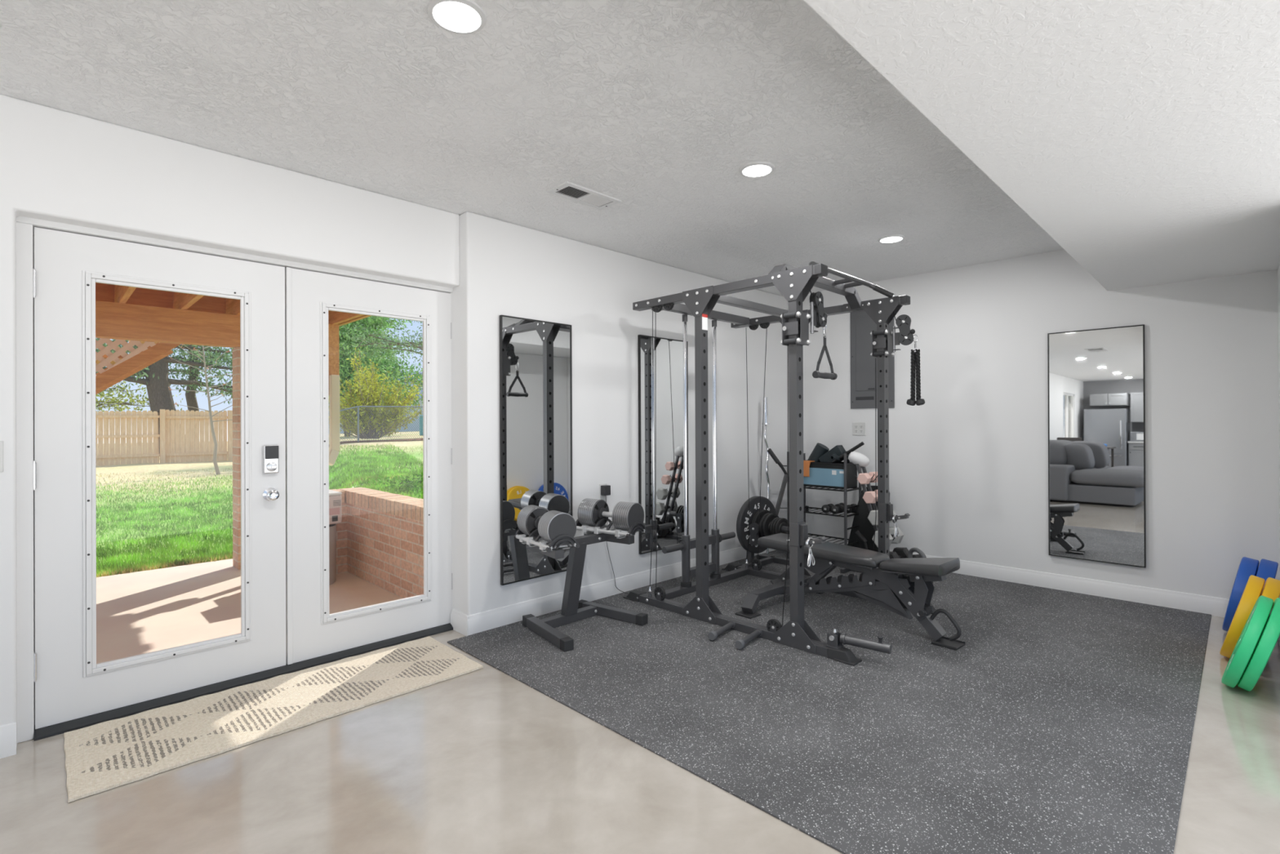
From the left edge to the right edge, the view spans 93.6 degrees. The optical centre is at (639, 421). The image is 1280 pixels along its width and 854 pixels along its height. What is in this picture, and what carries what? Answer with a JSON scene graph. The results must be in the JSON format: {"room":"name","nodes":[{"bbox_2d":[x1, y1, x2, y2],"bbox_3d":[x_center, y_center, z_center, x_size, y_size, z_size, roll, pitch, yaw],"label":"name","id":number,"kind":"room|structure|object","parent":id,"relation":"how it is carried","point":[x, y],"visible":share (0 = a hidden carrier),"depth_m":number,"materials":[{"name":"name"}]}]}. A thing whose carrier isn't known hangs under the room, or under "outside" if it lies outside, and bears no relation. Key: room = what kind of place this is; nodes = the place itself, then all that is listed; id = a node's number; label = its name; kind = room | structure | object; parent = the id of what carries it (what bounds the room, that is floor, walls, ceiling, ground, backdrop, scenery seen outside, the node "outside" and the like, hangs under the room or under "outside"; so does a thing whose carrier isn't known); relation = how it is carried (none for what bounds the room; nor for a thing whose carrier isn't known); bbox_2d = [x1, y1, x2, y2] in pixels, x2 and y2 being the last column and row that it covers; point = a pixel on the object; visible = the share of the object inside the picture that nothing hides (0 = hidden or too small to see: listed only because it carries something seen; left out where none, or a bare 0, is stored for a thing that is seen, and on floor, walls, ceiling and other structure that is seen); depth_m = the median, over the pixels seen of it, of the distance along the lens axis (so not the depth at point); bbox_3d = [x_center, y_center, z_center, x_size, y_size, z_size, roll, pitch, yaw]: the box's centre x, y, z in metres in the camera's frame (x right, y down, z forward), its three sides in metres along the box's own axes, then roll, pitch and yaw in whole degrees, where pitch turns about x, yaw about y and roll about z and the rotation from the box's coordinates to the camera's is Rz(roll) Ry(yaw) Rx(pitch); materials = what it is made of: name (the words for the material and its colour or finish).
{"room":"gym","nodes":[
{"label":"gym","id":0,"kind":"room"},
{"bbox_2d":[0,93,459,746],"bbox_3d":[-5.234,0.019,-0.346,11.500,2.522,0.236,0,0,-45],"label":"wall","id":1,"kind":"structure","parent":0,"point":[58,166],"depth_m":2.62,"materials":[{"name":"white paint"}]},
{"bbox_2d":[0,440,3,471],"bbox_3d":[-2.445,0.134,2.260,0.072,0.120,0.014,0,0,-45],"label":"light switch","id":2,"kind":"object","parent":1,"relation":"attached to","point":[1,442],"visible":1,"depth_m":2.28,"materials":[{"name":"white plastic"}]},
{"bbox_2d":[0,721,16,758],"bbox_3d":[-4.845,1.220,-0.144,6.934,0.118,0.016,0,0,-45],"label":"baseboard","id":3,"kind":"structure","parent":1,"relation":"attached to","point":[7,731],"depth_m":2.29,"materials":[{"name":"white paint"}]},
{"bbox_2d":[33,226,285,728],"bbox_3d":[-2.130,0.228,2.735,0.925,2.030,0.105,0,0,-45],"label":"door","id":4,"kind":"structure","parent":1,"relation":"in","point":[70,684],"depth_m":2.57,"materials":[{"name":"white paint"}]},
{"bbox_2d":[16,216,453,742],"bbox_3d":[-1.848,0.223,3.095,1.905,2.100,0.145,0,0,-45],"label":"trim","id":5,"kind":"structure","parent":1,"relation":"attached to","point":[25,529],"depth_m":2.40,"materials":[{"name":"white paint"}]},
{"bbox_2d":[34,622,453,740],"bbox_3d":[-1.821,1.269,3.101,1.836,0.048,0.165,0,0,-45],"label":"threshold","id":6,"kind":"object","parent":1,"relation":"attached to","point":[84,722],"depth_m":2.85,"materials":[{"name":"grey"}]},
{"bbox_2d":[284,266,453,664],"bbox_3d":[-1.484,0.227,3.408,0.927,2.030,0.064,0,0,-45],"label":"door","id":7,"kind":"structure","parent":1,"relation":"in","point":[312,631],"depth_m":3.21,"materials":[{"name":"white paint"}]},
{"bbox_2d":[95,431,423,577],"bbox_3d":[-14.069,0.866,29.677,50.000,1.253,54.500,0,0,-45],"label":"lawn","id":8,"kind":"structure","parent":0,"point":[139,468],"depth_m":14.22,"materials":[{"name":"green plant"}]},
{"bbox_2d":[95,410,159,466],"bbox_3d":[-19.853,0.574,18.030,8.560,1.874,0.067,0,0,-45],"label":"wooden fence","id":9,"kind":"object","parent":8,"relation":"on","point":[108,436],"visible":0.4,"depth_m":20.44,"materials":[{"name":"brown wood"}]},
{"bbox_2d":[95,346,184,415],"bbox_3d":[-28.048,-1.499,29.544,9.016,6.767,10.383,0,0,16],"label":"broadleaf tree","id":10,"kind":"object","parent":8,"relation":"on","point":[113,399],"visible":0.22,"depth_m":30.59,"materials":[{"name":"green plant"}]},
{"bbox_2d":[160,408,165,462],"bbox_3d":[-16.739,0.574,21.083,0.140,1.980,0.140,0,0,-45],"label":"fence post","id":11,"kind":"object","parent":8,"relation":"on","point":[162,420],"visible":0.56,"depth_m":21.03,"materials":[{"name":"brown wood"}]},
{"bbox_2d":[164,409,227,462],"bbox_3d":[-16.062,0.548,21.812,1.830,1.910,0.067,0,0,-45],"label":"fence panel","id":12,"kind":"object","parent":11,"relation":"attached to","point":[187,440],"visible":0.76,"depth_m":21.77,"materials":[{"name":"brown wood"}]},
{"bbox_2d":[95,337,234,453],"bbox_3d":[-21.376,-4.063,25.983,12.961,11.812,12.400,0,0,-45],"label":"pine tree","id":13,"kind":"object","parent":8,"relation":"on","point":[157,380],"visible":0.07,"depth_m":26.08,"materials":[{"name":"green plant"}]},
{"bbox_2d":[120,344,232,421],"bbox_3d":[-22.034,-3.259,30.086,9.272,10.282,8.339,0,0,32],"label":"pine tree","id":14,"kind":"object","parent":8,"relation":"on","point":[191,400],"visible":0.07,"depth_m":28.95,"materials":[{"name":"green plant"}]},
{"bbox_2d":[167,343,232,475],"bbox_3d":[-11.449,-0.350,16.125,1.074,3.618,2.088,0,0,32],"label":"sapling","id":15,"kind":"object","parent":8,"relation":"on","point":[215,455],"visible":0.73,"depth_m":16.15,"materials":[{"name":"beige plant"}]},
{"bbox_2d":[227,410,232,460],"bbox_3d":[-15.330,0.585,22.488,0.140,1.980,0.140,0,0,-45],"label":"fence post","id":16,"kind":"object","parent":8,"relation":"on","point":[229,412],"visible":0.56,"depth_m":22.44,"materials":[{"name":"brown wood"}]},
{"bbox_2d":[338,315,422,436],"bbox_3d":[-14.947,-2.705,31.271,9.667,7.648,8.834,0,0,-39],"label":"evergreen tree","id":17,"kind":"object","parent":8,"relation":"on","point":[345,368],"visible":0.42,"depth_m":30.47,"materials":[{"name":"green plant"}]},
{"bbox_2d":[339,316,422,367],"bbox_3d":[-9.860,-4.616,27.308,8.769,11.366,7.459,0,0,-11],"label":"pine tree","id":18,"kind":"object","parent":8,"relation":"on","point":[415,344],"visible":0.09,"depth_m":27.39,"materials":[{"name":"green plant"}]},
{"bbox_2d":[339,405,422,442],"bbox_3d":[-7.770,0.411,22.812,10.134,2.133,0.064,0,0,-39],"label":"fence","id":19,"kind":"object","parent":8,"relation":"on","point":[357,406],"visible":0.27,"depth_m":21.55,"materials":[{"name":"grey metal"}]},
{"bbox_2d":[339,437,422,443],"bbox_3d":[-9.056,1.022,22.883,8.500,0.819,1.800,0,0,-45],"label":"mulch bed","id":20,"kind":"object","parent":8,"relation":"on","point":[409,439],"visible":0.22,"depth_m":21.84,"materials":[{"name":"brown soil"}]},
{"bbox_2d":[339,345,422,439],"bbox_3d":[-10.258,-1.082,22.737,4.661,3.563,2.494,0,0,-41],"label":"bush","id":21,"kind":"object","parent":20,"relation":"on","point":[371,391],"visible":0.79,"depth_m":22.63,"materials":[{"name":"green plant"}]},
{"bbox_2d":[361,471,423,498],"bbox_3d":[-1.708,0.611,5.913,1.460,0.192,1.773,0,0,-45],"label":"weeds","id":22,"kind":"object","parent":8,"relation":"on","point":[415,484],"visible":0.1,"depth_m":5.72,"materials":[{"name":"green plant"}]},
{"bbox_2d":[339,371,422,433],"bbox_3d":[-20.104,-1.239,47.756,9.000,5.600,7.200,0,0,-45],"label":"house","id":23,"kind":"object","parent":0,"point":[421,391],"visible":0.02,"depth_m":46.26,"materials":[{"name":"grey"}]},
{"bbox_2d":[0,0,1063,296],"bbox_3d":[-3.018,-1.326,0.086,15.252,0.150,3.028,0,0,-45],"label":"ceiling","id":24,"kind":"structure","parent":0,"point":[657,108],"depth_m":2.44,"materials":[{"name":"white paint"}]},
{"bbox_2d":[426,0,486,34],"bbox_3d":[-0.566,-1.253,1.860,0.176,0.010,0.176,0,0,-45],"label":"recessed light","id":25,"kind":"object","parent":24,"relation":"in","point":[456,16],"visible":1,"depth_m":1.85,"materials":[{"name":"white plastic"}]},
{"bbox_2d":[546,181,622,209],"bbox_3d":[-0.306,-1.250,3.348,0.390,0.010,0.180,0,0,-45],"label":"ceiling vent","id":26,"kind":"object","parent":24,"relation":"in","point":[568,190],"visible":1,"depth_m":3.33,"materials":[{"name":"white plastic"}]},
{"bbox_2d":[738,161,774,177],"bbox_3d":[0.585,-1.255,3.007,0.176,0.010,0.176,0,0,-45],"label":"recessed light","id":27,"kind":"object","parent":24,"relation":"in","point":[756,169],"visible":1,"depth_m":2.99,"materials":[{"name":"white plastic"}]},
{"bbox_2d":[877,234,905,243],"bbox_3d":[1.737,-1.258,4.157,0.176,0.010,0.176,0,0,-45],"label":"recessed light","id":28,"kind":"object","parent":24,"relation":"in","point":[895,237],"visible":1,"depth_m":4.14,"materials":[{"name":"white plastic"}]},
{"bbox_2d":[450,211,787,615],"bbox_3d":[0.193,0.007,5.009,3.755,2.522,0.321,0,0,-45],"label":"wall","id":29,"kind":"structure","parent":0,"point":[507,268],"depth_m":4.26,"materials":[{"name":"white paint"}]},
{"bbox_2d":[450,608,469,635],"bbox_3d":[-1.087,1.212,3.625,0.016,0.118,0.201,0,0,-45],"label":"baseboard","id":30,"kind":"structure","parent":29,"relation":"attached to","point":[459,621],"depth_m":3.61,"materials":[{"name":"white paint"}]},
{"bbox_2d":[466,591,564,635],"bbox_3d":[-0.771,1.205,3.801,0.712,0.117,0.016,0,0,-45],"label":"baseboard","id":31,"kind":"structure","parent":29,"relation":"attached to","point":[479,622],"depth_m":3.77,"materials":[{"name":"white paint"}]},
{"bbox_2d":[499,315,572,585],"bbox_3d":[-0.664,0.178,3.906,0.023,1.665,0.556,0,0,44],"label":"wall mirror","id":32,"kind":"object","parent":29,"relation":"attached to","point":[535,356],"visible":0.83,"depth_m":3.87,"materials":[{"name":"black mirror"}]},
{"bbox_2d":[600,484,628,594],"bbox_3d":[-0.108,0.859,4.316,0.343,0.802,0.099,0,0,-1],"label":"charger","id":33,"kind":"object","parent":29,"relation":"attached to","point":[605,489],"visible":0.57,"depth_m":4.29,"materials":[{"name":"black plastic"}]},
{"bbox_2d":[578,561,681,601],"bbox_3d":[-0.047,1.203,4.523,1.066,0.117,0.016,0,0,-45],"label":"baseboard","id":34,"kind":"structure","parent":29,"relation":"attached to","point":[599,590],"depth_m":4.48,"materials":[{"name":"white paint"}]},
{"bbox_2d":[637,334,688,554],"bbox_3d":[0.192,0.176,4.763,0.556,1.665,0.022,0,0,-45],"label":"wall mirror","id":35,"kind":"object","parent":29,"relation":"attached to","point":[669,352],"visible":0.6,"depth_m":4.74,"materials":[{"name":"black mirror"}]},
{"bbox_2d":[719,546,746,565],"bbox_3d":[0.832,1.202,5.401,0.404,0.117,0.016,0,0,-45],"label":"baseboard","id":36,"kind":"structure","parent":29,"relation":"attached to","point":[731,555],"depth_m":5.39,"materials":[{"name":"white paint"}]},
{"bbox_2d":[0,615,1279,853],"bbox_3d":[-2.084,1.325,-0.845,15.252,0.120,5.160,0,0,-45],"label":"floor","id":37,"kind":"structure","parent":0,"point":[481,761],"depth_m":2.05,"materials":[{"name":"concrete"}]},
{"bbox_2d":[63,635,483,802],"bbox_3d":[-1.568,1.263,2.761,1.550,0.012,0.619,0,0,-45],"label":"doormat","id":38,"kind":"object","parent":37,"relation":"on","point":[104,756],"visible":1,"depth_m":2.58,"materials":[{"name":"beige fabric"}]},
{"bbox_2d":[447,549,1211,853],"bbox_3d":[1.284,1.257,3.661,3.682,0.007,3.085,0,0,-45],"label":"rubber mat","id":39,"kind":"object","parent":37,"relation":"on","point":[1062,722],"visible":0.75,"depth_m":2.64,"materials":[{"name":"grey rubber"}]},
{"bbox_2d":[512,518,648,651],"bbox_3d":[-0.369,0.946,3.699,0.784,0.629,0.546,0,0,-45],"label":"stand","id":40,"kind":"object","parent":39,"relation":"on","point":[573,609],"visible":0.85,"depth_m":3.72,"materials":[{"name":"black metal"}]},
{"bbox_2d":[515,533,576,559],"bbox_3d":[-0.551,0.725,3.521,0.258,0.097,0.460,0,0,-45],"label":"tray","id":41,"kind":"object","parent":40,"relation":"on","point":[555,548],"depth_m":3.39,"materials":[{"name":"silver metal"}]},
{"bbox_2d":[516,504,576,545],"bbox_3d":[-0.551,0.604,3.521,0.182,0.182,0.413,0,0,-35],"label":"dumbbell","id":42,"kind":"object","parent":40,"relation":"on","point":[551,524],"visible":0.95,"depth_m":3.39,"materials":[{"name":"metal"}]},
{"bbox_2d":[577,497,644,531],"bbox_3d":[-0.191,0.603,3.880,0.413,0.182,0.182,0,0,36],"label":"dumbbell","id":43,"kind":"object","parent":40,"relation":"on","point":[624,514],"visible":0.96,"depth_m":3.86,"materials":[{"name":"silver metal"}]},
{"bbox_2d":[576,524,644,544],"bbox_3d":[-0.191,0.724,3.880,0.258,0.097,0.460,0,0,-45],"label":"tray","id":44,"kind":"object","parent":40,"relation":"on","point":[597,534],"depth_m":3.81,"materials":[{"name":"silver metal"}]},
{"bbox_2d":[761,396,769,553],"bbox_3d":[1.162,0.491,5.572,0.074,1.433,0.180,0,0,18],"label":"bar","id":45,"kind":"object","parent":39,"relation":"on","point":[766,423],"visible":0.75,"depth_m":5.60,"materials":[{"name":"silver metal"}]},
{"bbox_2d":[742,474,789,567],"bbox_3d":[1.138,0.867,5.192,0.536,0.786,0.520,0,0,30],"label":"tree","id":46,"kind":"object","parent":39,"relation":"on","point":[765,559],"visible":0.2,"depth_m":5.33,"materials":[{"name":"black metal"}]},
{"bbox_2d":[736,495,776,553],"bbox_3d":[1.007,0.886,5.160,0.486,0.486,0.051,0,0,-38],"label":"weight plate","id":47,"kind":"object","parent":46,"relation":"on","point":[742,522],"visible":0.66,"depth_m":5.07,"materials":[{"name":"grey rubber"}]},
{"bbox_2d":[751,509,771,537],"bbox_3d":[1.047,0.886,5.108,0.270,0.270,0.034,0,0,-38],"label":"weight plate","id":48,"kind":"object","parent":46,"relation":"on","point":[756,517],"visible":0.23,"depth_m":5.06,"materials":[{"name":"black metal"}]},
{"bbox_2d":[759,512,770,537],"bbox_3d":[1.084,0.886,5.061,0.224,0.224,0.024,0,0,-38],"label":"weight plate","id":49,"kind":"object","parent":46,"relation":"on","point":[767,513],"visible":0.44,"depth_m":5.00,"materials":[{"name":"black metal"}]},
{"bbox_2d":[762,513,778,536],"bbox_3d":[1.104,0.885,5.036,0.224,0.224,0.024,0,0,-38],"label":"weight plate","id":50,"kind":"object","parent":46,"relation":"on","point":[766,522],"visible":0.43,"depth_m":5.00,"materials":[{"name":"black rubber"}]},
{"bbox_2d":[767,448,789,482],"bbox_3d":[1.307,0.604,5.370,0.342,0.726,0.045,0,0,2],"label":"bar","id":51,"kind":"object","parent":46,"relation":"attached to","point":[770,451],"visible":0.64,"depth_m":5.36,"materials":[{"name":"black metal"}]},
{"bbox_2d":[774,517,789,533],"bbox_3d":[1.172,0.885,4.949,0.176,0.176,0.018,0,0,-38],"label":"weight plate","id":52,"kind":"object","parent":46,"relation":"on","point":[782,522],"visible":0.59,"depth_m":4.92,"materials":[{"name":"black rubber"}]},
{"bbox_2d":[622,261,936,666],"bbox_3d":[0.887,0.163,3.999,1.527,2.186,1.888,0,0,-45],"label":"power rack","id":53,"kind":"object","parent":39,"relation":"on","point":[794,283],"depth_m":3.82,"materials":[{"name":"black metal"}]},
{"bbox_2d":[789,521,826,546],"bbox_3d":[0.929,0.627,3.304,0.082,0.125,0.193,0,0,-45],"label":"j-hook","id":54,"kind":"object","parent":53,"relation":"attached to","point":[798,532],"visible":0.91,"depth_m":3.31,"materials":[{"name":"black metal"}]},
{"bbox_2d":[805,537,814,567],"bbox_3d":[0.932,0.717,3.300,0.077,0.156,0.022,0,0,-45],"label":"spring collar","id":55,"kind":"object","parent":54,"relation":"hanging from","point":[811,556],"visible":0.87,"depth_m":3.29,"materials":[{"name":"silver metal"}]},
{"bbox_2d":[878,502,910,521],"bbox_3d":[1.743,0.625,4.116,0.082,0.125,0.193,0,0,-45],"label":"j-hook","id":56,"kind":"object","parent":53,"relation":"attached to","point":[885,509],"visible":0.87,"depth_m":4.12,"materials":[{"name":"black metal"}]},
{"bbox_2d":[892,514,898,537],"bbox_3d":[1.746,0.715,4.113,0.077,0.156,0.022,0,0,-45],"label":"spring collar","id":57,"kind":"object","parent":56,"relation":"hanging from","point":[895,530],"visible":0.88,"depth_m":4.10,"materials":[{"name":"silver metal"}]},
{"bbox_2d":[906,334,924,405],"bbox_3d":[1.838,-0.341,4.012,0.058,0.476,0.117,0,0,-45],"label":"rope","id":58,"kind":"object","parent":53,"relation":"hanging from","point":[915,353],"visible":1,"depth_m":4.00,"materials":[{"name":"black fabric"}]},
{"bbox_2d":[786,451,862,559],"bbox_3d":[1.654,0.767,5.409,0.305,0.978,0.575,0,0,-45],"label":"cart","id":59,"kind":"object","parent":39,"relation":"on","point":[845,490],"visible":0.53,"depth_m":5.26,"materials":[{"name":"black metal"}]},
{"bbox_2d":[821,503,834,512],"bbox_3d":[1.664,0.770,5.313,0.071,0.071,0.130,0,0,43],"label":"dumbbell","id":60,"kind":"object","parent":59,"relation":"on","point":[826,508],"visible":0.91,"depth_m":5.27,"materials":[{"name":"grey metal"}]},
{"bbox_2d":[803,459,857,488],"bbox_3d":[1.652,0.475,5.410,0.238,0.220,0.532,0,0,-45],"label":"storage bin","id":61,"kind":"object","parent":59,"relation":"on","point":[822,474],"visible":0.61,"depth_m":5.25,"materials":[{"name":"blue plastic"}]},
{"bbox_2d":[803,460,814,476],"bbox_3d":[1.497,0.425,5.431,0.110,0.143,0.130,0,0,-45],"label":"towel","id":62,"kind":"object","parent":61,"relation":"hanging from","point":[806,463],"visible":0.56,"depth_m":5.37,"materials":[{"name":"orange fabric"}]},
{"bbox_2d":[807,442,829,462],"bbox_3d":[1.603,0.336,5.467,0.232,0.279,0.120,0,0,37],"label":"foam roller","id":63,"kind":"object","parent":61,"relation":"in","point":[820,449],"visible":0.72,"depth_m":5.41,"materials":[{"name":"grey plastic"}]},
{"bbox_2d":[817,444,848,462],"bbox_3d":[1.719,0.320,5.343,0.100,0.218,0.244,0,0,-45],"label":"block","id":64,"kind":"object","parent":61,"relation":"in","point":[838,450],"visible":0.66,"depth_m":5.30,"materials":[{"name":"grey plastic"}]},
{"bbox_2d":[831,441,864,462],"bbox_3d":[1.794,0.273,5.195,0.281,0.198,0.029,0,0,35],"label":"bar","id":65,"kind":"object","parent":61,"relation":"on","point":[861,443],"visible":0.94,"depth_m":5.17,"materials":[{"name":"black metal"}]},
{"bbox_2d":[831,504,844,514],"bbox_3d":[1.727,0.769,5.249,0.130,0.071,0.071,0,0,-45],"label":"dumbbell","id":66,"kind":"object","parent":59,"relation":"on","point":[835,509],"visible":0.98,"depth_m":5.21,"materials":[{"name":"grey metal"}]},
{"bbox_2d":[735,533,964,650],"bbox_3d":[1.341,1.020,3.800,0.930,0.467,1.292,0,0,-42],"label":"weight bench","id":67,"kind":"object","parent":39,"relation":"on","point":[883,583],"visible":0.99,"depth_m":3.63,"materials":[{"name":"black leather"}]},
{"bbox_2d":[854,529,868,549],"bbox_3d":[1.895,1.091,5.083,0.036,0.325,0.154,0,0,-45],"label":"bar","id":68,"kind":"object","parent":39,"relation":"on","point":[858,533],"visible":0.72,"depth_m":5.08,"materials":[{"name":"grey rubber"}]},
{"bbox_2d":[848,485,889,551],"bbox_3d":[1.986,0.909,5.264,0.125,0.690,0.384,0,0,-45],"label":"dumbbell rack","id":69,"kind":"object","parent":39,"relation":"on","point":[865,527],"visible":0.24,"depth_m":5.26,"materials":[{"name":"black metal"}]},
{"bbox_2d":[840,463,906,573],"bbox_3d":[1.925,0.773,4.911,0.300,0.951,0.468,0,0,-45],"label":"tree","id":70,"kind":"object","parent":39,"relation":"on","point":[858,467],"visible":0.21,"depth_m":4.94,"materials":[{"name":"black metal"}]},
{"bbox_2d":[848,451,869,466],"bbox_3d":[1.812,0.315,4.980,0.167,0.126,0.103,0,0,13],"label":"dumbbell","id":71,"kind":"object","parent":70,"relation":"on","point":[855,457],"visible":1,"depth_m":4.94,"materials":[{"name":"white plastic"}]},
{"bbox_2d":[857,471,877,484],"bbox_3d":[1.881,0.466,4.939,0.245,0.092,0.099,0,0,-45],"label":"dumbbell","id":72,"kind":"object","parent":70,"relation":"on","point":[863,478],"visible":0.87,"depth_m":4.86,"materials":[{"name":"pink rubber"}]},
{"bbox_2d":[862,489,877,503],"bbox_3d":[1.919,0.613,4.902,0.251,0.099,0.107,0,0,-45],"label":"dumbbell","id":73,"kind":"object","parent":70,"relation":"on","point":[869,497],"visible":0.62,"depth_m":4.81,"materials":[{"name":"pink rubber"}]},
{"bbox_2d":[867,509,896,524],"bbox_3d":[1.959,0.768,4.862,0.269,0.121,0.131,0,0,-45],"label":"dumbbell","id":74,"kind":"object","parent":70,"relation":"on","point":[872,515],"visible":0.22,"depth_m":4.78,"materials":[{"name":"grey metal"}]},
{"bbox_2d":[871,526,903,546],"bbox_3d":[1.993,0.930,4.829,0.281,0.136,0.147,0,0,-45],"label":"dumbbell","id":75,"kind":"object","parent":70,"relation":"on","point":[897,540],"visible":0.51,"depth_m":4.85,"materials":[{"name":"grey metal"}]},
{"bbox_2d":[889,546,908,559],"bbox_3d":[2.036,1.095,4.786,0.290,0.147,0.159,0,0,-45],"label":"dumbbell","id":76,"kind":"object","parent":70,"relation":"on","point":[897,552],"visible":0.35,"depth_m":4.82,"materials":[{"name":"black rubber"}]},
{"bbox_2d":[903,547,933,586],"bbox_3d":[2.064,1.099,4.475,0.215,0.306,0.215,0,0,-45],"label":"kettlebell","id":77,"kind":"object","parent":39,"relation":"on","point":[912,550],"visible":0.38,"depth_m":4.46,"materials":[{"name":"black metal"}]},
{"bbox_2d":[1222,556,1259,631],"bbox_3d":[3.521,1.021,3.524,0.450,0.452,0.152,0,0,-41],"label":"bumper plate","id":78,"kind":"object","parent":37,"relation":"on","point":[1248,566],"visible":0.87,"depth_m":3.40,"materials":[{"name":"blue rubber"}]},
{"bbox_2d":[1219,574,1265,657],"bbox_3d":[3.150,1.024,3.145,0.450,0.446,0.166,0,0,-41],"label":"bumper plate","id":79,"kind":"object","parent":37,"relation":"on","point":[1252,591],"visible":0.84,"depth_m":3.02,"materials":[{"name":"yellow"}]},
{"bbox_2d":[1221,595,1273,687],"bbox_3d":[2.833,1.028,2.805,0.451,0.440,0.171,0,0,-40],"label":"bumper plate","id":80,"kind":"object","parent":37,"relation":"on","point":[1248,639],"visible":1,"depth_m":2.67,"materials":[{"name":"green rubber"}]},
{"bbox_2d":[1237,597,1279,691],"bbox_3d":[2.870,1.027,2.768,0.450,0.440,0.170,0,0,-41],"label":"bumper plate","id":81,"kind":"object","parent":37,"relation":"on","point":[1269,636],"visible":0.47,"depth_m":2.63,"materials":[{"name":"green rubber"}]},
{"bbox_2d":[1255,558,1278,585],"bbox_3d":[3.575,1.020,3.470,0.450,0.452,0.152,0,0,-42],"label":"bumper plate","id":82,"kind":"object","parent":37,"relation":"on","point":[1267,568],"visible":0.23,"depth_m":3.37,"materials":[{"name":"blue rubber"}]},
{"bbox_2d":[1260,577,1279,601],"bbox_3d":[3.195,1.024,3.100,0.450,0.445,0.166,0,0,-42],"label":"bumper plate","id":83,"kind":"object","parent":37,"relation":"on","point":[1271,588],"visible":0.07,"depth_m":2.99,"materials":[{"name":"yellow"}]},
{"bbox_2d":[786,248,1279,599],"bbox_3d":[2.837,-0.005,4.875,0.200,2.522,3.604,0,0,-45],"label":"wall","id":84,"kind":"structure","parent":0,"point":[968,464],"depth_m":4.55,"materials":[{"name":"white paint"}]},
{"bbox_2d":[852,422,866,435],"bbox_3d":[2.019,0.070,5.546,0.011,0.120,0.128,0,0,-45],"label":"wall outlet","id":85,"kind":"object","parent":84,"relation":"attached to","point":[858,428],"visible":1,"depth_m":5.54,"materials":[{"name":"white plastic"}]},
{"bbox_2d":[849,311,894,408],"bbox_3d":[2.102,-0.608,5.456,0.020,0.982,0.404,0,0,-45],"label":"electrical panel","id":86,"kind":"object","parent":84,"relation":"attached to","point":[862,363],"visible":0.56,"depth_m":5.49,"materials":[{"name":"grey metal"}]},
{"bbox_2d":[813,537,1229,617],"bbox_3d":[2.696,1.198,4.867,0.016,0.118,3.404,0,0,-45],"label":"baseboard","id":87,"kind":"structure","parent":84,"relation":"attached to","point":[1214,606],"depth_m":4.28,"materials":[{"name":"white paint"}]},
{"bbox_2d":[1047,324,1146,567],"bbox_3d":[3.248,0.170,4.297,0.024,1.655,0.556,1,-1,-44],"label":"wall mirror","id":88,"kind":"object","parent":84,"relation":"attached to","point":[1097,505],"visible":1,"depth_m":4.28,"materials":[{"name":"black mirror"}]},
{"bbox_2d":[1277,262,1279,548],"bbox_3d":[3.374,0.163,3.041,1.632,2.174,0.150,0,0,-45],"label":"wall","id":89,"kind":"structure","parent":0,"point":[1278,269],"depth_m":3.59,"materials":[{"name":"white paint"}]},
{"bbox_2d":[804,0,1279,290],"bbox_3d":[1.757,-1.171,1.035,7.152,0.498,2.372,0,0,-45],"label":"soffit","id":90,"kind":"object","parent":89,"relation":"attached to","point":[1142,137],"depth_m":1.77,"materials":[{"name":"white paint"}]},
{"label":"outside","id":91,"kind":"structure","parent":0,"visible":0},
{"bbox_2d":[96,558,401,663],"bbox_3d":[-6.246,1.454,1.308,11.000,0.170,3.550,0,0,-45],"label":"patio","id":92,"kind":"structure","parent":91,"point":[149,611],"depth_m":4.49,"materials":[{"name":"concrete"}]},
{"bbox_2d":[232,346,240,569],"bbox_3d":[-3.635,0.342,5.729,0.375,2.050,0.210,0,0,-45],"label":"brick column","id":93,"kind":"structure","parent":92,"relation":"on","point":[236,351],"depth_m":5.56,"materials":[{"name":"brown brick"}]},
{"bbox_2d":[95,282,371,375],"bbox_3d":[-4.968,-0.752,2.521,8.530,0.976,3.420,0,0,-45],"label":"wooden deck","id":94,"kind":"object","parent":93,"relation":"on","point":[122,312],"visible":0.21,"depth_m":5.27,"materials":[{"name":"brown wood"}]},
{"bbox_2d":[95,337,181,394],"bbox_3d":[-5.450,0.268,4.840,2.814,2.195,0.972,0,0,-45],"label":"lattice panel","id":95,"kind":"object","parent":94,"relation":"attached to","point":[120,365],"visible":0.27,"depth_m":5.20,"materials":[{"name":"brown wood"}]},
{"bbox_2d":[328,374,339,466],"bbox_3d":[-3.086,-0.009,6.021,0.149,0.911,0.101,0,0,-45],"label":"downspout","id":96,"kind":"object","parent":94,"relation":"attached to","point":[334,380],"visible":0.88,"depth_m":6.03,"materials":[{"name":"beige metal"}]},
{"bbox_2d":[328,489,342,585],"bbox_3d":[-2.748,0.979,5.021,0.380,0.765,0.360,0,0,-45],"label":"bin","id":97,"kind":"object","parent":92,"relation":"on","point":[335,497],"visible":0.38,"depth_m":5.00,"materials":[{"name":"grey plastic"}]},
{"bbox_2d":[330,487,423,598],"bbox_3d":[-2.056,0.989,4.664,0.655,0.737,2.367,0,0,-45],"label":"brick wall","id":98,"kind":"structure","parent":92,"relation":"on","point":[380,535],"depth_m":4.88,"materials":[{"name":"brick"}]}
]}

